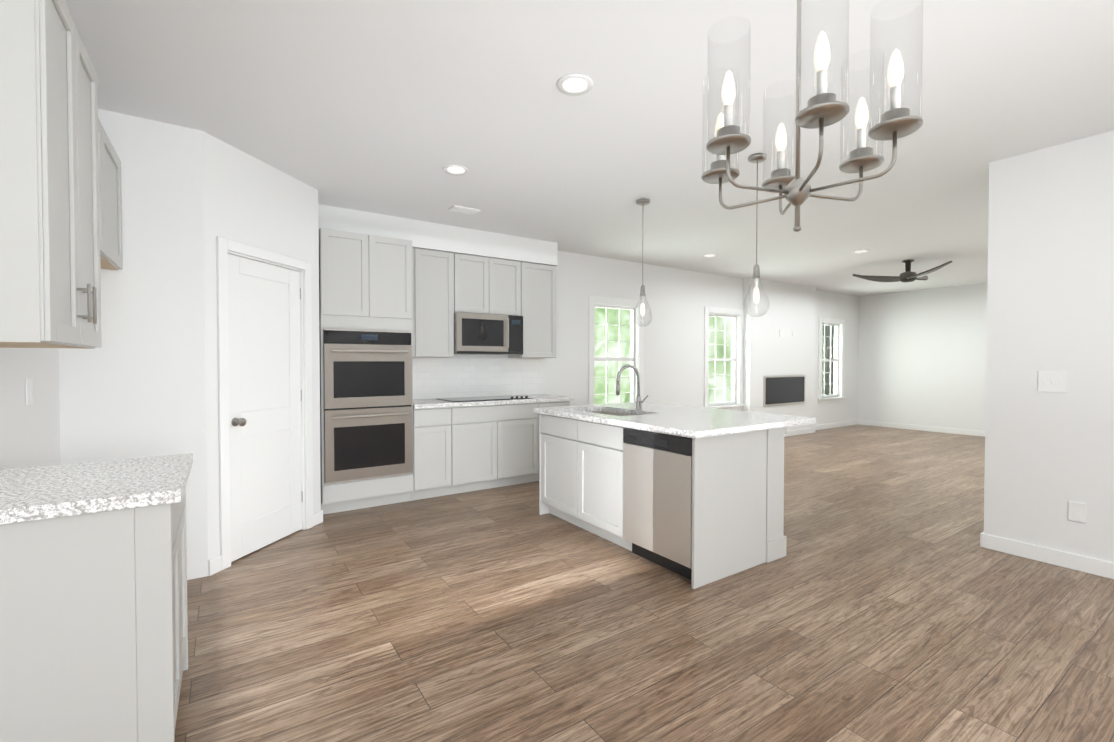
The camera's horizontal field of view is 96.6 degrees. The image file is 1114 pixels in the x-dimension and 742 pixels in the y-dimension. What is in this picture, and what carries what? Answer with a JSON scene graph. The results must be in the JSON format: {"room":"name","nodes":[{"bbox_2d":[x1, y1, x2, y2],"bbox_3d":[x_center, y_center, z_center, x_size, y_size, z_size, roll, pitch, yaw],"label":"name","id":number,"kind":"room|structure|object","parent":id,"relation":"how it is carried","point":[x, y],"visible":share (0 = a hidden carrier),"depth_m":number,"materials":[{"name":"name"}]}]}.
{"room":"kitchen and living room","nodes":[
{"label":"kitchen and living room","id":0,"kind":"room"},
{"bbox_2d":[0,348,60,468],"bbox_3d":[-1.287,-0.053,0.490,0.100,2.740,8.500,-1,1,-34],"label":"wall","id":1,"kind":"structure","parent":0,"point":[29,435],"depth_m":2.28,"materials":[{"name":"white paint"}]},
{"bbox_2d":[25,379,32,405],"bbox_3d":[-2.409,0.096,2.268,0.012,0.120,0.080,-1,1,-34],"label":"switch plate","id":2,"kind":"object","parent":1,"relation":"attached to","point":[29,391],"visible":0.96,"depth_m":2.26,"materials":[{"name":"white plastic"}]},
{"bbox_2d":[0,0,107,348],"bbox_3d":[-1.781,-0.628,1.613,0.337,1.090,0.772,-1,1,-34],"label":"upper cabinet","id":3,"kind":"object","parent":1,"relation":"attached to","point":[60,210],"depth_m":1.41,"materials":[{"name":"beige wood"}]},
{"bbox_2d":[108,138,122,269],"bbox_3d":[-2.423,-0.878,2.505,0.268,0.620,0.599,-1,1,-34],"label":"upper cabinet","id":4,"kind":"object","parent":1,"relation":"attached to","point":[114,163],"depth_m":2.72,"materials":[{"name":"beige wood"}]},
{"bbox_2d":[59,109,320,579],"bbox_3d":[-2.536,-0.108,3.697,1.400,2.740,1.480,-1,1,-34],"label":"wall","id":5,"kind":"structure","parent":0,"point":[142,381],"depth_m":2.97,"materials":[{"name":"white paint"}]},
{"bbox_2d":[216,236,312,569],"bbox_3d":[-2.098,0.204,3.572,0.171,2.120,0.860,0,1,11],"label":"pantry door","id":6,"kind":"structure","parent":5,"relation":"in","point":[265,460],"depth_m":3.53,"materials":[{"name":"white wood"}]},
{"bbox_2d":[318,204,557,265],"bbox_3d":[-1.179,-1.371,5.272,2.628,0.267,0.339,-1,1,-34],"label":"soffit","id":7,"kind":"structure","parent":0,"point":[441,237],"depth_m":5.07,"materials":[{"name":"white paint"}]},
{"bbox_2d":[65,0,1113,295],"bbox_3d":[3.746,-1.511,3.840,12.220,0.060,8.500,-1,1,-34],"label":"ceiling","id":8,"kind":"structure","parent":0,"point":[385,106],"depth_m":2.74,"materials":[{"name":"white paint"}]},
{"bbox_2d":[443,164,468,175],"bbox_3d":[-0.741,-1.472,3.637,0.190,0.010,0.190,-1,1,-34],"label":"recessed light","id":9,"kind":"object","parent":8,"relation":"in","point":[456,170],"visible":1,"depth_m":3.63,"materials":[{"name":"white"}]},
{"bbox_2d":[447,205,479,214],"bbox_3d":[-0.863,-1.486,4.591,0.260,0.013,0.160,-1,1,-34],"label":"ceiling vent","id":10,"kind":"object","parent":8,"relation":"in","point":[463,210],"visible":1,"depth_m":4.57,"materials":[{"name":"white metal"}]},
{"bbox_2d":[556,73,593,95],"bbox_3d":[0.091,-1.453,2.522,0.190,0.010,0.190,-1,1,-34],"label":"recessed light","id":11,"kind":"object","parent":8,"relation":"in","point":[574,84],"visible":0.98,"depth_m":2.51,"materials":[{"name":"white"}]},
{"bbox_2d":[633,198,652,326],"bbox_3d":[0.752,-0.939,4.347,0.172,1.099,0.172,-1,1,-34],"label":"pendant light","id":12,"kind":"object","parent":8,"relation":"hanging from","point":[642,202],"visible":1,"depth_m":4.34,"materials":[{"name":"clear glass"}]},
{"bbox_2d":[702,254,716,256],"bbox_3d":[2.014,-1.521,6.532,0.190,0.010,0.190,-1,1,-34],"label":"recessed light","id":13,"kind":"object","parent":8,"relation":"in","point":[709,255],"visible":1,"depth_m":6.51,"materials":[{"name":"white"}]},
{"bbox_2d":[743,153,769,316],"bbox_3d":[1.376,-0.923,3.417,0.172,1.099,0.172,-1,1,-34],"label":"pendant light","id":14,"kind":"object","parent":8,"relation":"hanging from","point":[757,158],"visible":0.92,"depth_m":3.41,"materials":[{"name":"clear glass"}]},
{"bbox_2d":[701,0,922,231],"bbox_3d":[0.676,-0.914,1.388,0.550,1.047,0.558,-1,1,-34],"label":"chandelier","id":15,"kind":"object","parent":8,"relation":"hanging from","point":[823,109],"visible":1,"depth_m":1.31,"materials":[{"name":"silver metal"}]},
{"bbox_2d":[853,249,869,252],"bbox_3d":[3.861,-1.517,6.290,0.190,0.010,0.190,-1,1,-34],"label":"recessed light","id":16,"kind":"object","parent":8,"relation":"in","point":[862,251],"visible":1,"depth_m":6.28,"materials":[{"name":"white"}]},
{"bbox_2d":[853,260,951,282],"bbox_3d":[5.002,-1.384,6.957,1.038,0.299,1.172,-1,1,-34],"label":"ceiling fan","id":17,"kind":"object","parent":8,"relation":"hanging from","point":[907,275],"visible":1,"depth_m":6.87,"materials":[{"name":"grey metal"}]},
{"bbox_2d":[413,251,858,424],"bbox_3d":[1.421,-0.171,7.331,12.020,2.740,0.150,-1,1,-34],"label":"wall","id":18,"kind":"structure","parent":0,"point":[678,300],"depth_m":7.34,"materials":[{"name":"white paint"}]},
{"bbox_2d":[412,248,463,356],"bbox_3d":[-1.350,-0.689,5.180,0.587,1.090,0.318,-1,1,-34],"label":"upper cabinet","id":19,"kind":"object","parent":18,"relation":"attached to","point":[446,286],"depth_m":5.07,"materials":[{"name":"beige wood"}]},
{"bbox_2d":[460,254,495,313],"bbox_3d":[-0.968,-0.928,5.432,0.460,0.620,0.318,-1,1,-34],"label":"upper cabinet","id":20,"kind":"object","parent":18,"relation":"attached to","point":[477,273],"depth_m":5.33,"materials":[{"name":"beige wood"}]},
{"bbox_2d":[454,312,522,354],"bbox_3d":[-0.797,-0.400,5.490,0.786,0.431,0.428,-1,1,-34],"label":"microwave","id":21,"kind":"object","parent":20,"relation":"attached to","point":[483,334],"visible":0.96,"depth_m":5.33,"materials":[{"name":"silver metal"}]},
{"bbox_2d":[496,259,523,315],"bbox_3d":[-0.686,-0.931,5.621,0.460,0.620,0.318,-1,1,-34],"label":"upper cabinet","id":22,"kind":"object","parent":18,"relation":"attached to","point":[509,273],"depth_m":5.55,"materials":[{"name":"beige wood"}]},
{"bbox_2d":[508,262,555,357],"bbox_3d":[-0.320,-0.701,5.870,0.549,1.090,0.318,-1,1,-34],"label":"upper cabinet","id":23,"kind":"object","parent":18,"relation":"attached to","point":[539,318],"depth_m":5.77,"materials":[{"name":"beige wood"}]},
{"bbox_2d":[588,295,643,404],"bbox_3d":[0.795,-0.158,6.882,1.020,1.690,0.200,-1,1,-34],"label":"window","id":24,"kind":"structure","parent":18,"relation":"in","point":[636,350],"depth_m":6.92,"materials":[{"name":"white"}]},
{"bbox_2d":[704,306,744,410],"bbox_3d":[2.705,-0.180,8.162,1.020,1.690,0.200,-1,1,-34],"label":"window","id":25,"kind":"structure","parent":18,"relation":"in","point":[736,368],"depth_m":8.24,"materials":[{"name":"white wood"}]},
{"bbox_2d":[817,317,845,403],"bbox_3d":[5.496,-0.212,10.034,1.020,1.690,0.200,-1,1,-34],"label":"window","id":26,"kind":"structure","parent":18,"relation":"in","point":[838,326],"depth_m":10.14,"materials":[{"name":"white"}]},
{"bbox_2d":[814,420,858,429],"bbox_3d":[5.620,1.103,10.068,1.980,0.100,0.018,-1,1,-34],"label":"baseboard","id":27,"kind":"structure","parent":18,"relation":"attached to","point":[854,422],"depth_m":10.11,"materials":[{"name":"white"}]},
{"bbox_2d":[174,424,1113,741],"bbox_3d":[3.746,1.289,3.888,12.220,0.060,8.500,-1,1,-34],"label":"floor","id":28,"kind":"structure","parent":0,"point":[886,598],"depth_m":2.46,"materials":[{"name":"brown wood"}]},
{"bbox_2d":[0,453,192,741],"bbox_3d":[-1.639,0.831,1.687,0.628,0.930,0.745,-1,1,-34],"label":"base cabinet","id":29,"kind":"object","parent":28,"relation":"on","point":[93,609],"visible":1,"depth_m":1.47,"materials":[{"name":"grey wood"}]},
{"bbox_2d":[319,228,412,513],"bbox_3d":[-1.821,0.010,4.656,0.788,2.470,0.684,-1,1,-34],"label":"tall cabinet","id":30,"kind":"object","parent":28,"relation":"on","point":[366,368],"visible":0.98,"depth_m":4.41,"materials":[{"name":"grey wood"}]},
{"bbox_2d":[411,409,458,500],"bbox_3d":[-1.333,0.795,5.048,0.440,0.888,0.598,-1,1,-34],"label":"base cabinet","id":31,"kind":"object","parent":28,"relation":"on","point":[435,431],"depth_m":4.81,"materials":[{"name":"grey wood"}]},
{"bbox_2d":[459,401,542,492],"bbox_3d":[-0.787,0.788,5.414,1.124,0.888,0.598,-1,1,-34],"label":"base cabinet","id":32,"kind":"object","parent":28,"relation":"on","point":[463,447],"depth_m":5.18,"materials":[{"name":"grey wood"}]},
{"bbox_2d":[413,393,573,408],"bbox_3d":[-0.744,0.322,5.417,1.838,0.040,0.628,-1,1,-34],"label":"countertop","id":33,"kind":"structure","parent":32,"relation":"on","point":[428,402],"depth_m":5.16,"materials":[{"name":"white stone"}]},
{"bbox_2d":[436,395,530,401],"bbox_3d":[-0.789,0.288,5.400,0.910,0.027,0.490,-1,1,-34],"label":"cooktop","id":34,"kind":"object","parent":33,"relation":"in","point":[480,398],"visible":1,"depth_m":5.32,"materials":[{"name":"black glass"}]},
{"bbox_2d":[543,401,569,406],"bbox_3d":[-0.219,0.782,5.795,0.492,0.888,0.598,-1,1,-34],"label":"base cabinet","id":35,"kind":"object","parent":28,"relation":"on","point":[545,403],"depth_m":5.56,"materials":[{"name":"grey"}]},
{"bbox_2d":[539,410,789,588],"bbox_3d":[0.704,0.815,3.855,0.928,0.888,1.734,-1,1,-34],"label":"kitchen island","id":36,"kind":"object","parent":28,"relation":"on","point":[694,494],"depth_m":3.24,"materials":[{"name":"grey wood"}]},
{"bbox_2d":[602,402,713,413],"bbox_3d":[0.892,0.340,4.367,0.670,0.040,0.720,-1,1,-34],"label":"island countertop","id":37,"kind":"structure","parent":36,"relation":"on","point":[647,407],"depth_m":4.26,"materials":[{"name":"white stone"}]},
{"bbox_2d":[616,364,647,408],"bbox_3d":[0.625,0.134,4.107,0.275,0.378,0.142,-1,1,-34],"label":"faucet","id":38,"kind":"object","parent":37,"relation":"on","point":[639,402],"visible":1,"depth_m":4.16,"materials":[{"name":"silver metal"}]},
{"bbox_2d":[602,410,815,437],"bbox_3d":[1.083,0.354,3.544,1.270,0.040,0.860,-1,1,-34],"label":"island countertop","id":39,"kind":"structure","parent":36,"relation":"on","point":[680,423],"depth_m":3.32,"materials":[{"name":"white stone"}]},
{"bbox_2d":[742,277,815,430],"bbox_3d":[4.004,-0.197,8.883,2.000,2.740,0.150,-1,1,-34],"label":"wall bump-out","id":40,"kind":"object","parent":28,"relation":"on","point":[768,350],"visible":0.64,"depth_m":8.71,"materials":[{"name":"white paint"}]},
{"bbox_2d":[763,375,804,406],"bbox_3d":[4.064,0.339,8.830,1.270,0.530,0.018,-1,1,-34],"label":"fireplace","id":41,"kind":"object","parent":40,"relation":"attached to","point":[784,390],"visible":1,"depth_m":8.79,"materials":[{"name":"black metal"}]},
{"bbox_2d":[784,427,815,436],"bbox_3d":[4.051,1.124,8.836,2.030,0.100,0.015,-1,1,-34],"label":"baseboard","id":42,"kind":"structure","parent":28,"relation":"on","point":[807,430],"depth_m":9.11,"materials":[{"name":"white"}]},
{"bbox_2d":[858,283,986,430],"bbox_3d":[7.565,-0.200,9.049,0.100,2.740,4.140,-1,1,-34],"label":"wall","id":43,"kind":"structure","parent":0,"point":[922,357],"depth_m":9.61,"materials":[{"name":"white paint"}]},
{"bbox_2d":[859,420,984,436],"bbox_3d":[7.550,1.121,8.989,0.018,0.100,3.960,-1,1,-34],"label":"baseboard","id":44,"kind":"structure","parent":43,"relation":"attached to","point":[861,422],"depth_m":9.61,"materials":[{"name":"white"}]},
{"bbox_2d":[984,155,1019,540],"bbox_3d":[5.952,-0.137,5.386,6.860,2.740,0.150,-1,1,-34],"label":"wall","id":45,"kind":"structure","parent":0,"point":[1003,280],"depth_m":3.47,"materials":[{"name":"white paint"}]},
{"bbox_2d":[1016,130,1113,562],"bbox_3d":[4.361,-0.075,1.736,0.150,2.740,4.080,-1,1,-34],"label":"wall","id":46,"kind":"structure","parent":0,"point":[1049,456],"depth_m":3.20,"materials":[{"name":"white paint"}]},
{"bbox_2d":[980,532,1113,578],"bbox_3d":[4.241,1.244,1.805,0.038,0.100,4.230,-1,1,-34],"label":"baseboard","id":47,"kind":"structure","parent":46,"relation":"attached to","point":[1094,566],"depth_m":3.27,"materials":[{"name":"white"}]},
{"bbox_2d":[1038,371,1067,392],"bbox_3d":[3.248,0.069,3.250,0.012,0.140,0.140,-1,1,-34],"label":"switch plate","id":48,"kind":"object","parent":46,"relation":"attached to","point":[1052,381],"visible":1,"depth_m":3.25,"materials":[{"name":"white plastic"}]},
{"bbox_2d":[1068,501,1085,522],"bbox_3d":[3.317,0.898,3.165,0.008,0.125,0.077,-1,1,-34],"label":"electrical outlet","id":49,"kind":"object","parent":46,"relation":"attached to","point":[1076,511],"visible":1,"depth_m":3.16,"materials":[{"name":"white plastic"}]},
{"label":"outside","id":50,"kind":"structure","parent":0,"visible":0},
{"bbox_2d":[595,307,822,403],"bbox_3d":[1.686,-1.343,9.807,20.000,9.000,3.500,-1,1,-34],"label":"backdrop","id":51,"kind":"structure","parent":50,"point":[626,371],"depth_m":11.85,"materials":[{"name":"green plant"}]}
]}

